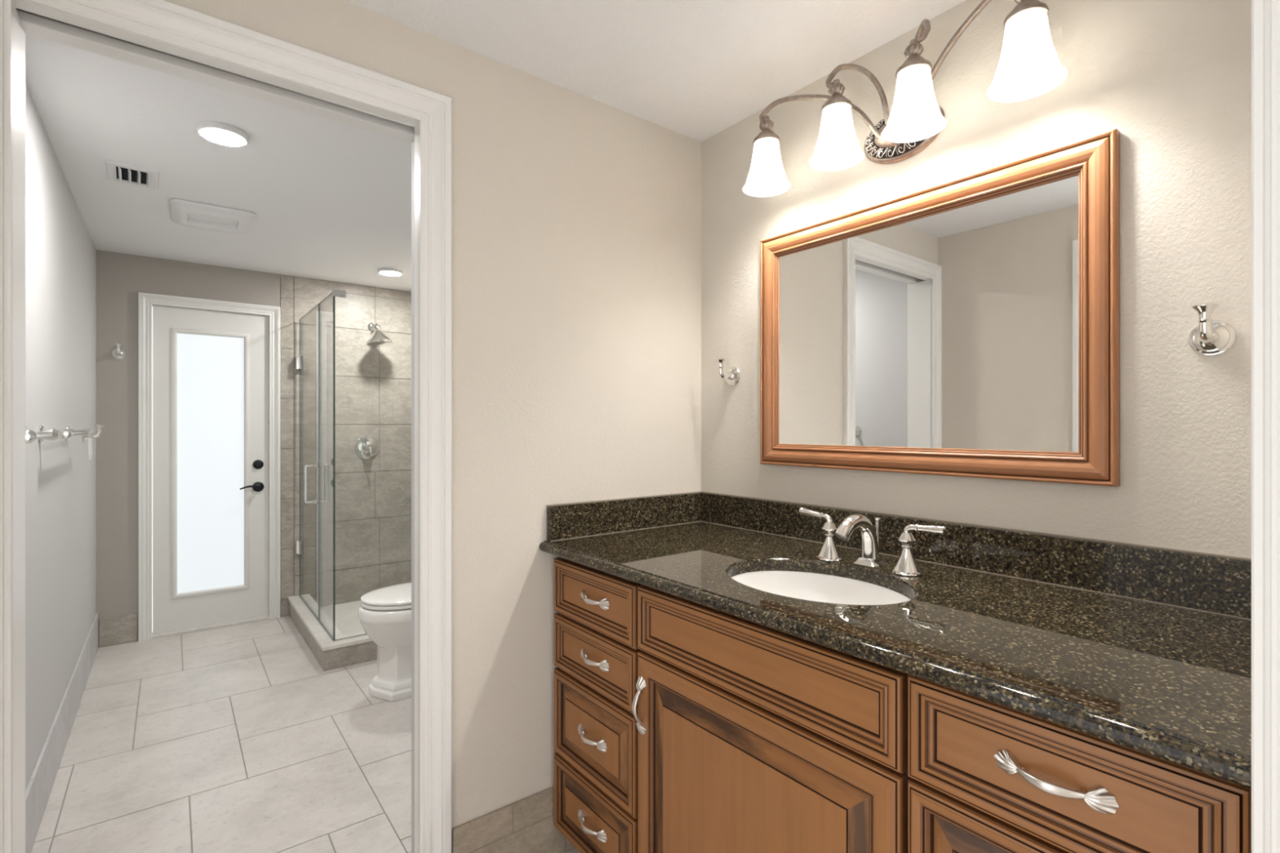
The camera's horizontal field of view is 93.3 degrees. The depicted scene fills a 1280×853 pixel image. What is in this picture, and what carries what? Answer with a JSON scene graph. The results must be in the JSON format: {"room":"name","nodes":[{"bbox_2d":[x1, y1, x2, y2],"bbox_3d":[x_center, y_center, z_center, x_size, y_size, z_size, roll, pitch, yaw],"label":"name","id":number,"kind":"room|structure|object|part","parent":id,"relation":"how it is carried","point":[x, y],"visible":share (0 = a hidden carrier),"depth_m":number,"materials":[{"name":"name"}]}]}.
{"room":"bathroom","nodes":[
{"label":"bathroom","id":0,"kind":"room"},
{"bbox_2d":[25,83,96,789],"bbox_3d":[-2.292,0.129,2.302,0.120,2.278,3.072,0,0,-38],"label":"wall","id":1,"kind":"structure","parent":0,"point":[60,251],"depth_m":2.23,"materials":[{"name":"grey paint"}]},
{"bbox_2d":[25,426,61,443],"bbox_3d":[-1.622,0.025,1.602,0.079,0.058,0.492,0,0,-38],"label":"towel bar","id":2,"kind":"object","parent":1,"relation":"attached to","point":[51,434],"visible":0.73,"depth_m":1.61,"materials":[{"name":"silver metal"}]},
{"bbox_3d":[-1.505,0.025,1.452,0.079,0.058,0.058,0,0,-38],"label":"post","id":3,"kind":"part","parent":2,"relation":"part of","materials":[{"name":"silver metal"}]},
{"bbox_2d":[25,613,97,852],"bbox_3d":[-2.204,1.168,2.295,0.010,0.200,2.952,0,0,-38],"label":"baseboard","id":4,"kind":"structure","parent":1,"relation":"attached to","point":[37,791],"depth_m":2.20,"materials":[{"name":"grey stone"}]},
{"bbox_2d":[38,425,93,442],"bbox_3d":[-2.119,0.025,2.242,0.079,0.058,0.752,0,0,-38],"label":"towel bar","id":5,"kind":"object","parent":1,"relation":"attached to","point":[66,433],"visible":0.79,"depth_m":2.01,"materials":[{"name":"silver metal"}]},
{"bbox_3d":[-1.922,0.025,1.989,0.079,0.058,0.058,0,0,-38],"label":"post","id":6,"kind":"part","parent":5,"relation":"part of","materials":[{"name":"silver metal"}]},
{"bbox_3d":[-2.315,0.025,2.494,0.079,0.058,0.058,0,0,-38],"label":"post","id":7,"kind":"part","parent":5,"relation":"part of","materials":[{"name":"silver metal"}]},
{"bbox_2d":[88,437,93,460],"bbox_3d":[-2.895,0.118,3.183,0.009,0.120,0.120,0,0,-38],"label":"light switch","id":8,"kind":"object","parent":1,"relation":"attached to","point":[90,440],"visible":0.9,"depth_m":3.15,"materials":[{"name":"white plastic"}]},
{"bbox_2d":[82,424,103,442],"bbox_3d":[-2.678,0.034,2.959,0.077,0.089,0.065,0,0,-38],"label":"robe hook","id":9,"kind":"object","parent":1,"relation":"attached to","point":[99,427],"visible":0.72,"depth_m":2.96,"materials":[{"name":"silver metal"}]},
{"bbox_2d":[96,249,279,647],"bbox_3d":[-2.837,0.129,3.747,1.032,2.278,0.120,0,0,-38],"label":"wall","id":10,"kind":"structure","parent":0,"point":[120,277],"depth_m":3.53,"materials":[{"name":"beige paint"}]},
{"bbox_2d":[98,613,137,647],"bbox_3d":[-3.033,1.185,3.513,0.171,0.165,0.010,0,0,-38],"label":"baseboard","id":11,"kind":"structure","parent":10,"relation":"attached to","point":[119,629],"depth_m":3.51,"materials":[{"name":"beige stone"}]},
{"bbox_2d":[111,342,126,359],"bbox_3d":[-3.011,-0.434,3.487,0.065,0.089,0.077,0,0,-38],"label":"robe hook","id":12,"kind":"object","parent":10,"relation":"attached to","point":[117,353],"visible":1,"depth_m":3.50,"materials":[{"name":"silver metal"}]},
{"bbox_2d":[137,292,280,641],"bbox_3d":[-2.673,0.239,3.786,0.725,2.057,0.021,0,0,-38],"label":"trim","id":13,"kind":"structure","parent":10,"relation":"attached to","point":[145,300],"depth_m":3.60,"materials":[{"name":"white wood"}]},
{"bbox_2d":[151,305,269,638],"bbox_3d":[-2.694,0.272,3.812,0.614,1.992,0.133,0,0,-38],"label":"door","id":14,"kind":"structure","parent":10,"relation":"in","point":[211,368],"depth_m":3.80,"materials":[{"name":"white wood"}]},
{"bbox_3d":[-2.695,0.227,3.798,0.402,1.654,0.019,0,0,-38],"label":"lite frame","id":15,"kind":"part","parent":14,"relation":"part of","materials":[{"name":"white glass"}]},
{"bbox_3d":[-2.510,0.396,3.906,0.138,0.064,0.055,0,0,-38],"label":"lever handle","id":16,"kind":"part","parent":14,"relation":"part of","materials":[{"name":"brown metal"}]},
{"bbox_2d":[31,615,580,852],"bbox_3d":[-0.458,1.298,1.529,2.067,0.060,6.543,0,0,-38],"label":"floor","id":17,"kind":"structure","parent":0,"point":[236,738],"depth_m":2.34,"materials":[{"name":"tile"}]},
{"bbox_2d":[288,593,377,671],"bbox_3d":[-1.654,1.205,3.844,0.868,0.126,1.172,0,0,-38],"label":"shower curb","id":18,"kind":"object","parent":17,"relation":"on","point":[330,654],"visible":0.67,"depth_m":3.28,"materials":[{"name":"beige stone"}]},
{"bbox_2d":[318,292,334,639],"bbox_3d":[-1.752,0.210,3.374,0.010,1.854,0.400,0,0,-38],"label":"glass screen","id":19,"kind":"object","parent":18,"relation":"on","point":[327,296],"visible":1,"depth_m":3.28,"materials":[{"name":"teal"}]},
{"bbox_2d":[332,288,411,640],"bbox_3d":[-1.313,0.205,3.454,0.809,1.864,0.020,0,0,-38],"label":"glass screen","id":20,"kind":"object","parent":18,"relation":"on","point":[335,293],"visible":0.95,"depth_m":3.22,"materials":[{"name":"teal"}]},
{"bbox_2d":[320,600,364,635],"bbox_3d":[-1.643,1.257,3.930,0.744,0.022,1.049,0,0,-38],"label":"shower pan","id":21,"kind":"object","parent":17,"relation":"on","point":[347,620],"visible":0.02,"depth_m":3.95,"materials":[{"name":"beige stone"}]},
{"bbox_2d":[358,582,411,702],"bbox_3d":[-1.003,0.879,3.064,0.786,0.778,0.456,0,0,-38],"label":"toilet","id":22,"kind":"object","parent":17,"relation":"on","point":[384,614],"visible":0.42,"depth_m":2.82,"materials":[{"name":"white ceramic"}]},
{"bbox_3d":[-1.078,0.958,3.006,0.594,0.211,0.370,0,0,-38],"label":"bowl","id":23,"kind":"part","parent":22,"relation":"part of","materials":[{"name":"white ceramic"}]},
{"bbox_3d":[-1.105,0.837,2.985,0.503,0.018,0.354,0,0,-38],"label":"seat","id":24,"kind":"part","parent":22,"relation":"part of","materials":[{"name":"white"}]},
{"bbox_3d":[-1.104,0.814,2.986,0.509,0.024,0.358,0,0,-38],"label":"lid","id":25,"kind":"part","parent":22,"relation":"part of","materials":[{"name":"white"}]},
{"bbox_2d":[554,556,641,852],"bbox_3d":[0.095,0.816,1.787,0.629,0.904,0.396,0,0,-38],"label":"drawer stack","id":26,"kind":"object","parent":17,"relation":"on","point":[596,650],"visible":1,"depth_m":1.60,"materials":[{"name":"brown wood"}]},
{"bbox_3d":[-0.138,1.060,1.596,0.027,0.032,0.139,0,0,-38],"label":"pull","id":27,"kind":"part","parent":26,"relation":"part of","materials":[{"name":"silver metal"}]},
{"bbox_3d":[-0.138,0.827,1.596,0.027,0.032,0.139,0,0,-38],"label":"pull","id":28,"kind":"part","parent":26,"relation":"part of","materials":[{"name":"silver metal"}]},
{"bbox_3d":[-0.132,0.622,1.601,0.027,0.032,0.139,0,0,-38],"label":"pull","id":29,"kind":"part","parent":26,"relation":"part of","materials":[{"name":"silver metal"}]},
{"bbox_3d":[-0.132,0.462,1.601,0.027,0.032,0.139,0,0,-38],"label":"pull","id":30,"kind":"part","parent":26,"relation":"part of","materials":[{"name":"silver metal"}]},
{"bbox_3d":[-0.128,1.062,1.615,0.021,0.211,0.390,0,0,-38],"label":"drawer","id":31,"kind":"part","parent":26,"relation":"part of","materials":[{"name":"brown wood"}]},
{"bbox_3d":[-0.128,0.829,1.615,0.021,0.242,0.390,0,0,-38],"label":"drawer","id":32,"kind":"part","parent":26,"relation":"part of","materials":[{"name":"brown wood"}]},
{"bbox_3d":[-0.127,0.624,1.616,0.020,0.152,0.390,0,0,-38],"label":"drawer","id":33,"kind":"part","parent":26,"relation":"part of","materials":[{"name":"brown wood"}]},
{"bbox_3d":[-0.127,0.464,1.616,0.020,0.154,0.390,0,0,-38],"label":"drawer","id":34,"kind":"part","parent":26,"relation":"part of","materials":[{"name":"brown wood"}]},
{"bbox_2d":[631,584,910,852],"bbox_3d":[0.422,0.816,1.363,0.632,0.904,0.672,0,0,-38],"label":"base cabinet","id":35,"kind":"object","parent":17,"relation":"on","point":[753,737],"visible":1,"depth_m":1.15,"materials":[{"name":"brown wood"}]},
{"bbox_3d":[-0.006,0.661,1.421,0.027,0.139,0.032,0,0,-38],"label":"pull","id":36,"kind":"part","parent":35,"relation":"part of","materials":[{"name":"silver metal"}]},
{"bbox_3d":[0.202,0.459,1.192,0.020,0.150,0.664,0,0,-38],"label":"false drawer","id":37,"kind":"part","parent":35,"relation":"part of","materials":[{"name":"brown wood"}]},
{"bbox_2d":[538,521,1251,789],"bbox_3d":[0.410,0.349,1.372,0.646,0.030,1.461,0,0,-38],"label":"countertop","id":38,"kind":"structure","parent":35,"relation":"on","point":[1171,684],"depth_m":0.97,"materials":[{"name":"stone"}]},
{"bbox_2d":[731,570,911,604],"bbox_3d":[0.384,0.447,1.327,0.352,0.163,0.449,0,0,-38],"label":"sink basin","id":39,"kind":"object","parent":38,"relation":"in","point":[816,587],"visible":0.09,"depth_m":1.49,"materials":[{"name":"white ceramic"}]},
{"bbox_2d":[798,507,946,576],"bbox_3d":[0.517,0.270,1.427,0.172,0.128,0.360,0,0,-38],"label":"faucet","id":40,"kind":"object","parent":38,"relation":"on","point":[906,565],"visible":1,"depth_m":1.43,"materials":[{"name":"silver metal"}]},
{"bbox_3d":[0.451,0.230,1.547,0.091,0.037,0.020,0,0,43],"label":"lever","id":41,"kind":"part","parent":40,"relation":"part of","materials":[{"name":"silver metal"}]},
{"bbox_3d":[0.477,0.287,1.521,0.066,0.094,0.066,0,0,-38],"label":"handle","id":42,"kind":"part","parent":40,"relation":"part of","materials":[{"name":"silver metal"}]},
{"bbox_3d":[0.514,0.270,1.424,0.165,0.128,0.058,0,0,-38],"label":"spout","id":43,"kind":"part","parent":40,"relation":"part of","materials":[{"name":"silver metal"}]},
{"bbox_3d":[0.580,0.279,1.474,0.015,0.111,0.015,0,0,-38],"label":"lift rod","id":44,"kind":"part","parent":40,"relation":"part of","materials":[{"name":"silver metal"}]},
{"bbox_3d":[0.607,0.287,1.373,0.066,0.094,0.066,0,0,-38],"label":"handle","id":45,"kind":"part","parent":40,"relation":"part of","materials":[{"name":"silver metal"}]},
{"bbox_3d":[0.632,0.233,1.346,0.020,0.031,0.091,0,0,-45],"label":"lever","id":46,"kind":"part","parent":40,"relation":"part of","materials":[{"name":"silver metal"}]},
{"bbox_2d":[907,674,1251,852],"bbox_3d":[0.747,0.816,0.948,0.629,0.904,0.380,0,0,-38],"label":"base cabinet","id":47,"kind":"object","parent":17,"relation":"on","point":[986,776],"visible":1,"depth_m":0.78,"materials":[{"name":"brown wood"}]},
{"bbox_3d":[0.524,0.690,0.776,0.021,0.300,0.370,0,0,-38],"label":"drawer","id":48,"kind":"part","parent":47,"relation":"part of","materials":[{"name":"brown wood"}]},
{"bbox_3d":[0.518,0.453,0.766,0.027,0.032,0.139,0,0,-38],"label":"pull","id":49,"kind":"part","parent":47,"relation":"part of","materials":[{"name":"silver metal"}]},
{"bbox_2d":[280,274,411,616],"bbox_3d":[-2.021,0.129,4.381,1.035,2.278,0.122,0,0,-38],"label":"tiled wall","id":50,"kind":"structure","parent":0,"point":[373,384],"depth_m":4.27,"materials":[{"name":"grey tile"}]},
{"bbox_2d":[295,303,328,620],"bbox_3d":[-2.090,0.210,3.809,0.131,1.854,0.691,0,0,-38],"label":"shower door","id":51,"kind":"structure","parent":50,"relation":"attached to","point":[299,359],"depth_m":4.06,"materials":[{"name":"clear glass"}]},
{"bbox_3d":[-2.082,0.210,3.799,0.010,1.854,0.665,0,0,-38],"label":"glass pane","id":52,"kind":"part","parent":51,"relation":"part of","materials":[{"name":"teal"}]},
{"bbox_3d":[-1.952,0.341,3.574,0.061,0.244,0.028,0,0,-38],"label":"pull handle","id":53,"kind":"part","parent":51,"relation":"part of","materials":[{"name":"silver metal"}]},
{"bbox_3d":[-1.896,0.341,3.618,0.061,0.244,0.028,0,0,-38],"label":"pull handle","id":54,"kind":"part","parent":51,"relation":"part of","materials":[{"name":"silver metal"}]},
{"bbox_2d":[355,435,380,458],"bbox_3d":[-1.932,0.150,4.312,0.168,0.168,0.096,0,0,-38],"label":"shower valve","id":55,"kind":"object","parent":50,"relation":"attached to","point":[367,446],"visible":1,"depth_m":4.32,"materials":[{"name":"silver metal"}]},
{"bbox_2d":[365,322,392,346],"bbox_3d":[-1.856,-0.655,4.279,0.175,0.183,0.241,0,0,-38],"label":"sprayer","id":56,"kind":"object","parent":50,"relation":"attached to","point":[378,339],"visible":1,"depth_m":4.23,"materials":[{"name":"silver metal"}]},
{"bbox_3d":[-1.891,-0.715,4.308,0.022,0.050,0.137,0,0,-38],"label":"arm","id":57,"kind":"part","parent":56,"relation":"part of","materials":[{"name":"silver metal"}]},
{"bbox_2d":[15,0,701,852],"bbox_3d":[-0.577,0.129,1.610,1.915,2.278,0.125,0,0,-38],"label":"wall","id":58,"kind":"structure","parent":0,"point":[576,218],"depth_m":1.73,"materials":[{"name":"beige paint"}]},
{"bbox_2d":[0,0,451,852],"bbox_3d":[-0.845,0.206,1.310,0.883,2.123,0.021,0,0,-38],"label":"trim","id":59,"kind":"structure","parent":58,"relation":"attached to","point":[160,20],"depth_m":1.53,"materials":[{"name":"white wood"}]},
{"bbox_2d":[451,786,574,852],"bbox_3d":[-0.341,1.164,1.708,0.388,0.208,0.010,0,0,-38],"label":"baseboard","id":60,"kind":"structure","parent":58,"relation":"attached to","point":[526,825],"depth_m":1.70,"materials":[{"name":"beige tile"}]},
{"bbox_2d":[546,491,703,541],"bbox_3d":[-0.021,0.282,1.948,0.621,0.103,0.023,0,0,-38],"label":"backsplash","id":61,"kind":"structure","parent":58,"relation":"attached to","point":[566,521],"depth_m":1.90,"materials":[{"name":"stone"}]},
{"bbox_2d":[25,0,966,292],"bbox_3d":[-0.483,-1.050,1.562,2.067,0.080,6.460,0,0,-38],"label":"ceiling","id":62,"kind":"structure","parent":0,"point":[330,200],"depth_m":1.92,"materials":[{"name":"white paint"}]},
{"bbox_2d":[105,160,158,189],"bbox_3d":[-2.037,-1.002,2.425,0.158,0.017,0.224,0,0,-40],"label":"ceiling vent","id":63,"kind":"object","parent":62,"relation":"in","point":[116,171],"visible":1,"depth_m":2.41,"materials":[{"name":"white plastic"}]},
{"bbox_2d":[169,198,256,235],"bbox_3d":[-2.053,-0.994,2.907,0.328,0.032,0.378,0,0,-37],"label":"exhaust fan","id":64,"kind":"object","parent":62,"relation":"attached to","point":[184,212],"visible":1,"depth_m":2.85,"materials":[{"name":"white plastic"}]},
{"bbox_2d":[195,120,248,146],"bbox_3d":[-1.429,-0.998,2.071,0.149,0.024,0.149,0,0,-38],"label":"recessed light","id":65,"kind":"object","parent":62,"relation":"in","point":[220,133],"visible":1,"depth_m":2.05,"materials":[{"name":"white plastic"}]},
{"bbox_2d":[200,128,244,146],"bbox_3d":[-1.429,-0.988,2.071,0.127,0.004,0.127,0,0,-38],"label":"diffuser","id":66,"kind":"object","parent":65,"relation":"attached to","point":[223,136],"depth_m":2.06,"materials":[{"name":"white plastic"}]},
{"bbox_2d":[377,267,402,276],"bbox_3d":[-1.619,-0.998,3.919,0.149,0.024,0.149,0,0,-38],"label":"recessed light","id":67,"kind":"object","parent":62,"relation":"in","point":[392,272],"visible":1,"depth_m":3.88,"materials":[{"name":"white plastic"}]},
{"bbox_2d":[379,271,400,275],"bbox_3d":[-1.619,-0.988,3.919,0.127,0.004,0.127,0,0,-38],"label":"diffuser","id":68,"kind":"object","parent":67,"relation":"attached to","point":[384,273],"depth_m":3.90,"materials":[{"name":"white plastic"}]},
{"bbox_2d":[701,0,1251,558],"bbox_3d":[0.725,0.129,1.593,0.120,2.278,1.626,0,0,-38],"label":"wall","id":69,"kind":"structure","parent":0,"point":[1173,77],"depth_m":1.22,"materials":[{"name":"beige paint"}]},
{"bbox_2d":[715,358,740,386],"bbox_3d":[0.282,-0.180,2.002,0.077,0.089,0.065,0,0,-38],"label":"robe hook","id":70,"kind":"object","parent":69,"relation":"attached to","point":[732,375],"visible":1,"depth_m":2.00,"materials":[{"name":"silver metal"}]},
{"bbox_2d":[742,0,1067,197],"bbox_3d":[0.596,-0.814,1.492,0.208,0.262,0.802,0,0,-38],"label":"vanity light","id":71,"kind":"object","parent":69,"relation":"attached to","point":[1029,66],"visible":1,"depth_m":1.42,"materials":[{"name":"white glass"}]},
{"bbox_3d":[0.363,-0.750,1.733,0.136,0.134,0.136,0,0,-38],"label":"lamp shade","id":72,"kind":"part","parent":71,"relation":"part of","materials":[{"name":"white glass"}]},
{"bbox_3d":[0.363,-0.863,1.733,0.041,0.030,0.041,0,0,-38],"label":"fluted knob","id":73,"kind":"part","parent":71,"relation":"part of","materials":[{"name":"grey metal"}]},
{"bbox_3d":[0.494,-0.828,1.652,0.362,0.211,0.028,0,0,34],"label":"arm","id":74,"kind":"part","parent":71,"relation":"part of","materials":[{"name":"grey metal"}]},
{"bbox_3d":[0.504,-0.863,1.551,0.041,0.030,0.041,0,0,-38],"label":"fluted knob","id":75,"kind":"part","parent":71,"relation":"part of","materials":[{"name":"grey metal"}]},
{"bbox_3d":[0.504,-0.750,1.551,0.136,0.134,0.136,0,0,-38],"label":"lamp shade","id":76,"kind":"part","parent":71,"relation":"part of","materials":[{"name":"white glass"}]},
{"bbox_3d":[0.569,-0.843,1.566,0.168,0.204,0.044,0,0,-2],"label":"arm","id":77,"kind":"part","parent":71,"relation":"part of","materials":[{"name":"grey metal"}]},
{"bbox_3d":[0.630,-0.863,1.390,0.041,0.030,0.041,0,0,-38],"label":"fluted knob","id":78,"kind":"part","parent":71,"relation":"part of","materials":[{"name":"grey metal"}]},
{"bbox_3d":[0.630,-0.750,1.390,0.136,0.134,0.136,0,0,-38],"label":"lamp shade","id":79,"kind":"part","parent":71,"relation":"part of","materials":[{"name":"white glass"}]},
{"bbox_3d":[0.660,-0.843,1.449,0.044,0.204,0.168,0,0,16],"label":"arm","id":80,"kind":"part","parent":71,"relation":"part of","materials":[{"name":"grey metal"}]},
{"bbox_3d":[0.726,-0.828,1.355,0.028,0.211,0.362,0,0,-19],"label":"arm","id":81,"kind":"part","parent":71,"relation":"part of","materials":[{"name":"grey metal"}]},
{"bbox_3d":[0.771,-0.863,1.207,0.041,0.030,0.041,0,0,-38],"label":"fluted knob","id":82,"kind":"part","parent":71,"relation":"part of","materials":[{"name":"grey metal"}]},
{"bbox_3d":[0.771,-0.750,1.207,0.136,0.134,0.136,0,0,-38],"label":"lamp shade","id":83,"kind":"part","parent":71,"relation":"part of","materials":[{"name":"white glass"}]},
{"bbox_2d":[760,128,1119,486],"bbox_3d":[0.664,-0.233,1.548,0.030,0.703,0.907,0,0,-38],"label":"mirror","id":84,"kind":"object","parent":69,"relation":"attached to","point":[968,326],"visible":1,"depth_m":1.43,"materials":[{"name":"brown wood"}]},
{"bbox_3d":[0.668,-0.233,1.552,0.004,0.593,0.797,0,0,-38],"label":"glass","id":85,"kind":"part","parent":84,"relation":"part of","materials":[{"name":"white mirror"}]},
{"bbox_2d":[701,491,1251,620],"bbox_3d":[0.659,0.282,1.562,0.022,0.103,1.456,0,0,-38],"label":"backsplash","id":86,"kind":"structure","parent":69,"relation":"attached to","point":[1206,582],"depth_m":1.29,"materials":[{"name":"stone"}]},
{"bbox_2d":[1187,302,1236,355],"bbox_3d":[1.006,-0.171,1.071,0.077,0.089,0.065,0,0,-38],"label":"robe hook","id":87,"kind":"object","parent":69,"relation":"attached to","point":[1211,337],"visible":1,"depth_m":1.07,"materials":[{"name":"silver metal"}]},
{"bbox_3d":[0.955,0.129,0.779,0.755,2.278,0.138,0,0,-38],"label":"wall","id":88,"kind":"structure","parent":0,"visible":0},
{"bbox_2d":[1251,0,1279,852],"bbox_3d":[0.652,0.129,0.542,0.015,2.278,0.146,0,0,-38],"label":"trim","id":89,"kind":"structure","parent":88,"relation":"attached to","point":[1265,14],"depth_m":0.59,"materials":[{"name":"white wood"}]}
]}

